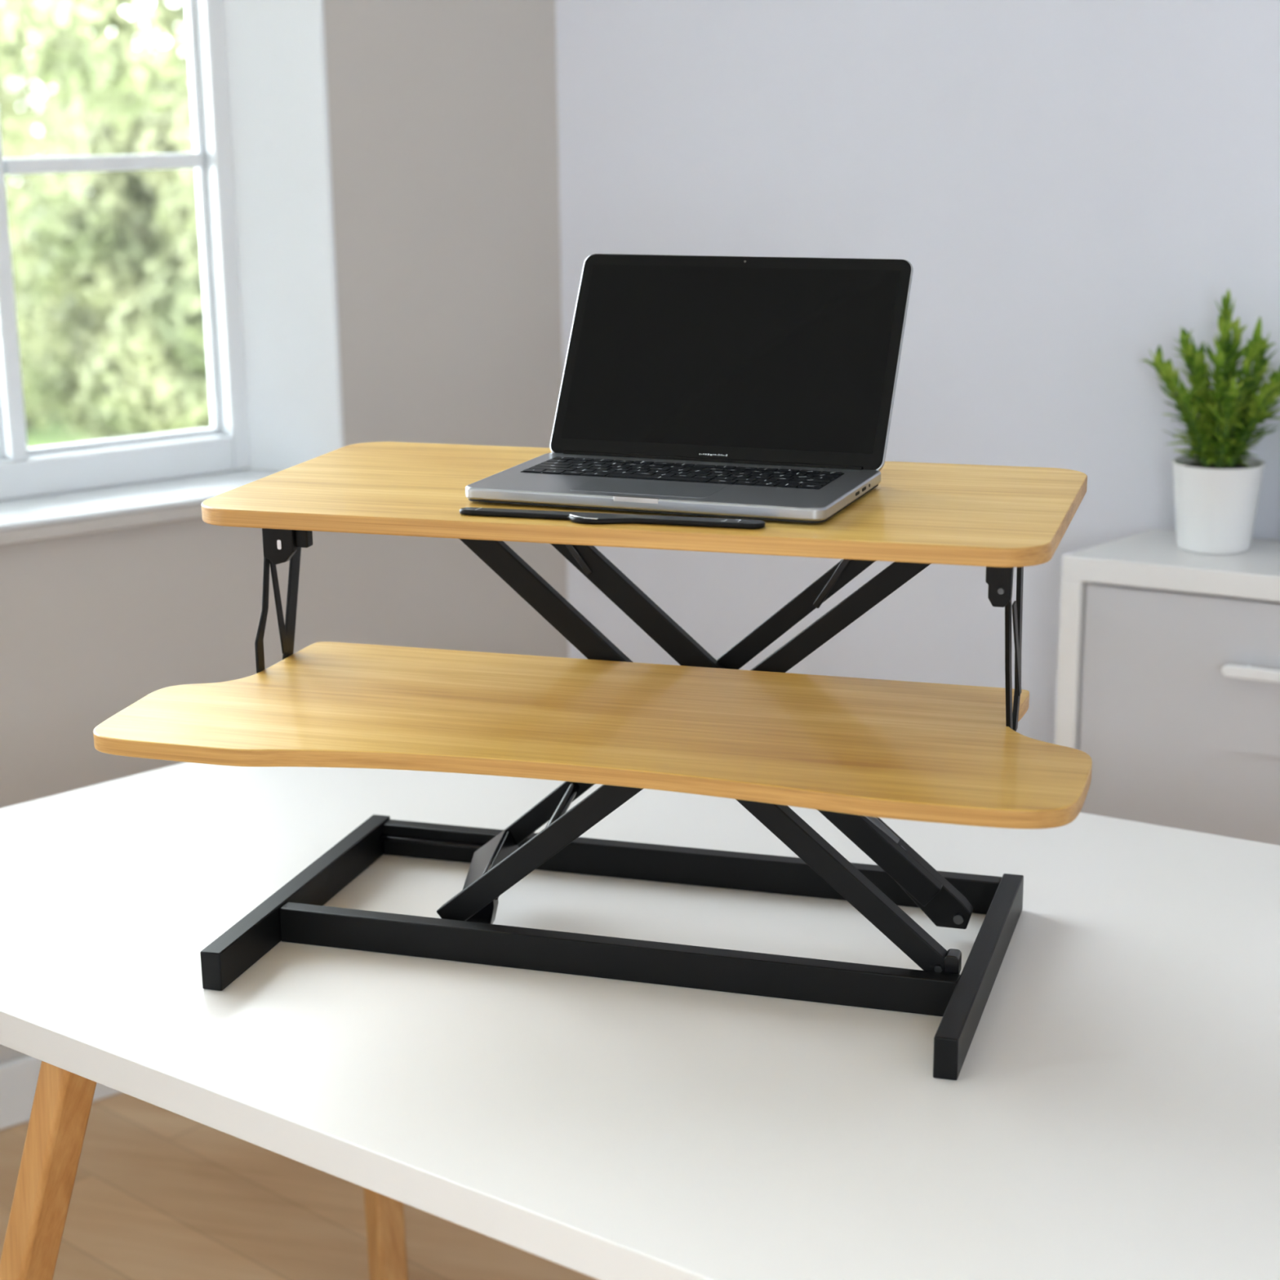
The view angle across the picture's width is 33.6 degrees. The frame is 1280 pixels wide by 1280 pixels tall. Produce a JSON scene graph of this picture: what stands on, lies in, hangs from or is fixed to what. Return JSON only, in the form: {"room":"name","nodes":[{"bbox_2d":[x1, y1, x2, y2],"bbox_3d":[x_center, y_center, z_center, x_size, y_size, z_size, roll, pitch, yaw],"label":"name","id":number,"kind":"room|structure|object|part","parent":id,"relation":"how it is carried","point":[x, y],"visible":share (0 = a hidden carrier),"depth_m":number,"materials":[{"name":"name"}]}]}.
{"room":"home office","nodes":[
{"label":"home office","id":0,"kind":"room"},
{"bbox_2d":[0,0,568,1063],"bbox_3d":[-2.015,-0.376,2.488,4.661,2.690,0.300,-11,18,-36],"label":"wall","id":1,"kind":"structure","parent":0,"point":[443,130],"depth_m":3.50,"materials":[{"name":"grey paint"}]},
{"bbox_2d":[0,1055,121,1129],"bbox_3d":[-1.901,0.902,2.695,4.470,0.108,0.016,-11,18,-36],"label":"baseboard","id":2,"kind":"structure","parent":1,"relation":"attached to","point":[19,1077],"depth_m":3.36,"materials":[{"name":"white"}]},
{"bbox_2d":[0,0,344,546],"bbox_3d":[-2.026,-0.711,2.317,3.755,1.554,0.244,-11,18,-36],"label":"window","id":3,"kind":"structure","parent":1,"relation":"in","point":[260,159],"depth_m":3.42,"materials":[{"name":"white"}]},
{"bbox_3d":[-0.854,-0.538,3.420,0.330,0.428,0.004,-11,18,-36],"label":"pane","id":4,"kind":"part","parent":3,"relation":"part of","materials":[{"name":"clear glass"}]},
{"bbox_3d":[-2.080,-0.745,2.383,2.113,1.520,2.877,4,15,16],"label":"frame","id":5,"kind":"part","parent":3,"relation":"part of","materials":[{"name":"white"}]},
{"bbox_3d":[-0.859,-0.966,3.308,0.330,0.408,0.004,-11,18,-36],"label":"pane","id":6,"kind":"part","parent":3,"relation":"part of","materials":[{"name":"clear glass"}]},
{"bbox_3d":[-2.017,0.012,2.507,3.755,0.009,0.244,-11,18,-36],"label":"sill","id":7,"kind":"part","parent":3,"relation":"part of","materials":[{"name":"white"}]},
{"bbox_2d":[0,1092,598,1279],"bbox_3d":[-0.132,1.370,1.124,7.271,0.040,5.738,4,15,16],"label":"floor","id":8,"kind":"structure","parent":0,"point":[158,1193],"depth_m":3.08,"materials":[{"name":"brown wood"}]},
{"bbox_2d":[0,762,1279,1279],"bbox_3d":[0.430,0.699,2.120,2.792,0.740,1.230,10,18,35],"label":"desk","id":9,"kind":"object","parent":8,"relation":"on","point":[1111,1111],"visible":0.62,"depth_m":1.96,"materials":[{"name":"white"}]},
{"bbox_3d":[-0.652,0.706,2.219,0.314,0.702,0.048,9,18,34],"label":"leg","id":10,"kind":"part","parent":9,"relation":"part of","materials":[{"name":"brown wood"}]},
{"bbox_3d":[-0.365,0.524,2.897,0.056,0.702,0.227,-4,15,-12],"label":"leg","id":11,"kind":"part","parent":9,"relation":"part of","materials":[{"name":"brown wood"}]},
{"bbox_2d":[93,441,1092,1080],"bbox_3d":[-0.018,0.090,2.077,0.920,0.470,0.496,4,15,16],"label":"desk","id":12,"kind":"object","parent":9,"relation":"on","point":[857,752],"visible":0.98,"depth_m":2.04,"materials":[{"name":"brown wood"}]},
{"bbox_3d":[-0.357,0.271,2.249,0.022,0.040,0.415,4,15,16],"label":"rail","id":13,"kind":"part","parent":12,"relation":"part of","materials":[{"name":"black metal"}]},
{"bbox_3d":[-0.230,0.228,2.391,0.136,0.004,0.011,4,15,16],"label":"guide rail","id":14,"kind":"part","parent":12,"relation":"part of","materials":[{"name":"black metal"}]},
{"bbox_3d":[-0.170,0.232,2.223,0.038,0.032,0.125,1,15,8],"label":"link plate","id":15,"kind":"part","parent":12,"relation":"part of","materials":[{"name":"black metal"}]},
{"bbox_3d":[-0.068,0.184,2.105,0.290,0.247,0.018,4,15,16],"label":"scissor arm","id":16,"kind":"part","parent":12,"relation":"part of","materials":[{"name":"black metal"}]},
{"bbox_3d":[-0.091,-0.034,2.223,0.326,0.288,0.014,4,15,16],"label":"scissor arm","id":17,"kind":"part","parent":12,"relation":"part of","materials":[{"name":"black metal"}]},
{"bbox_3d":[-0.044,0.135,2.232,0.241,0.213,0.018,4,15,16],"label":"scissor arm","id":18,"kind":"part","parent":12,"relation":"part of","materials":[{"name":"black metal"}]},
{"bbox_3d":[-0.086,0.184,2.184,0.011,0.042,0.122,4,15,16],"label":"link rod","id":19,"kind":"part","parent":12,"relation":"part of","materials":[{"name":"black metal"}]},
{"bbox_2d":[93,641,1092,829],"bbox_3d":[-0.035,0.079,2.017,0.920,0.017,0.379,4,15,16],"label":"keyboard tray","id":20,"kind":"object","parent":12,"relation":"on","point":[915,751],"depth_m":1.97,"materials":[{"name":"brown wood"}]},
{"bbox_2d":[459,506,765,528],"bbox_3d":[-0.029,-0.109,1.897,0.287,0.006,0.031,3,15,15],"label":"pen","id":21,"kind":"object","parent":12,"relation":"on","point":[582,517],"visible":1,"depth_m":1.89,"materials":[{"name":"black plastic"}]},
{"bbox_3d":[-0.003,-0.036,2.228,0.325,0.288,0.014,4,15,16],"label":"scissor arm","id":22,"kind":"part","parent":12,"relation":"part of","materials":[{"name":"black metal"}]},
{"bbox_3d":[0.013,-0.140,2.060,0.800,0.017,0.397,4,15,16],"label":"panel","id":23,"kind":"part","parent":12,"relation":"part of","materials":[{"name":"brown wood"}]},
{"bbox_2d":[465,253,913,523],"bbox_3d":[0.052,-0.252,2.042,0.353,0.208,0.315,5,16,21],"label":"laptop","id":24,"kind":"object","parent":12,"relation":"on","point":[759,388],"visible":1,"depth_m":2.11,"materials":[{"name":"silver metal"}]},
{"bbox_3d":[0.089,-0.282,2.131,0.352,0.197,0.113,5,16,21],"label":"lid","id":25,"kind":"part","parent":24,"relation":"part of","materials":[{"name":"silver metal"}]},
{"bbox_3d":[0.168,-0.036,2.190,0.305,0.269,0.012,4,15,16],"label":"scissor arm","id":26,"kind":"part","parent":12,"relation":"part of","materials":[{"name":"black metal"}]},
{"bbox_3d":[0.209,-0.028,2.147,0.312,0.265,0.012,4,15,16],"label":"scissor arm","id":27,"kind":"part","parent":12,"relation":"part of","materials":[{"name":"black metal"}]},
{"bbox_3d":[0.166,0.200,2.014,0.273,0.235,0.020,4,15,16],"label":"scissor arm","id":28,"kind":"part","parent":12,"relation":"part of","materials":[{"name":"black metal"}]},
{"bbox_3d":[0.183,0.155,2.146,0.251,0.217,0.016,4,15,16],"label":"scissor arm","id":29,"kind":"part","parent":12,"relation":"part of","materials":[{"name":"black metal"}]},
{"bbox_3d":[0.271,0.228,2.159,0.138,0.124,0.020,4,15,16],"label":"pivot arm","id":30,"kind":"part","parent":12,"relation":"part of","materials":[{"name":"black metal"}]},
{"bbox_3d":[0.331,0.316,2.046,0.021,0.040,0.415,4,15,17],"label":"rail","id":31,"kind":"part","parent":12,"relation":"part of","materials":[{"name":"black metal"}]},
{"bbox_2d":[1054,528,1279,845],"bbox_3d":[1.244,0.372,2.974,1.312,0.920,0.271,7,17,28],"label":"base cabinet","id":32,"kind":"object","parent":8,"relation":"on","point":[1168,677],"visible":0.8,"depth_m":3.05,"materials":[{"name":"white wood"}]},
{"bbox_3d":[0.719,0.316,3.281,0.028,0.884,0.260,13,20,42],"label":"panel","id":33,"kind":"part","parent":32,"relation":"part of","materials":[{"name":"white wood"}]},
{"bbox_3d":[0.746,0.427,3.177,0.190,0.592,0.032,7,17,28],"label":"panel","id":34,"kind":"part","parent":32,"relation":"part of","materials":[{"name":"grey wood"}]},
{"bbox_3d":[1.177,0.091,2.836,1.190,0.222,0.032,7,17,28],"label":"drawer","id":35,"kind":"part","parent":32,"relation":"part of","materials":[{"name":"grey wood"}]},
{"bbox_2d":[1140,288,1279,554],"bbox_3d":[0.836,-0.320,3.074,0.199,0.378,0.221,-4,15,-12],"label":"potted plant","id":36,"kind":"object","parent":32,"relation":"on","point":[1217,486],"visible":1,"depth_m":3.05,"materials":[{"name":"green plant"}]},
{"bbox_3d":[0.842,-0.363,3.063,0.164,0.238,0.174,-4,15,-11],"label":"stem","id":37,"kind":"part","parent":36,"relation":"part of","materials":[{"name":"green plant"}]},
{"bbox_3d":[0.843,-0.198,3.100,0.132,0.128,0.132,4,15,16],"label":"pot","id":38,"kind":"part","parent":36,"relation":"part of","materials":[{"name":"white ceramic"}]},
{"bbox_3d":[1.261,0.342,2.859,1.008,0.277,0.032,7,17,28],"label":"drawer","id":39,"kind":"part","parent":32,"relation":"part of","materials":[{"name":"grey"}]},
{"bbox_3d":[0.930,0.056,2.918,0.255,0.018,0.010,7,17,28],"label":"handle","id":40,"kind":"part","parent":32,"relation":"part of","materials":[{"name":"white"}]},
{"bbox_2d":[555,0,1279,743],"bbox_3d":[1.670,-0.485,2.736,4.700,2.690,0.109,7,17,28],"label":"wall","id":41,"kind":"structure","parent":0,"point":[1065,187],"depth_m":3.33,"materials":[{"name":"white paint"}]},
{"label":"outside","id":42,"kind":"structure","parent":0,"visible":0},
{"bbox_2d":[26,412,111,448],"bbox_3d":[7.432,-6.425,43.368,90.000,0.050,75.800,4,15,16],"label":"ground","id":43,"kind":"structure","parent":42,"point":[37,437],"depth_m":30.87,"materials":[{"name":"green plant"}]},
{"bbox_2d":[0,28,177,431],"bbox_3d":[-9.179,-5.972,30.698,6.925,7.400,6.705,4,15,16],"label":"tree","id":44,"kind":"object","parent":43,"relation":"on","point":[67,108],"visible":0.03,"depth_m":29.06,"materials":[{"name":"green plant"}]},
{"bbox_2d":[0,0,189,235],"bbox_3d":[-6.120,-6.239,18.308,6.980,12.659,6.605,4,15,16],"label":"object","id":45,"kind":"object","parent":43,"relation":"on","point":[49,28],"visible":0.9,"depth_m":17.30,"materials":[{"name":"green plant"}]},
{"bbox_2d":[8,35,211,441],"bbox_3d":[-4.842,-4.184,24.400,4.970,5.745,5.032,9,18,33],"label":"tree","id":46,"kind":"object","parent":43,"relation":"on","point":[142,369],"visible":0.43,"depth_m":22.90,"materials":[{"name":"green plant"}]}
]}

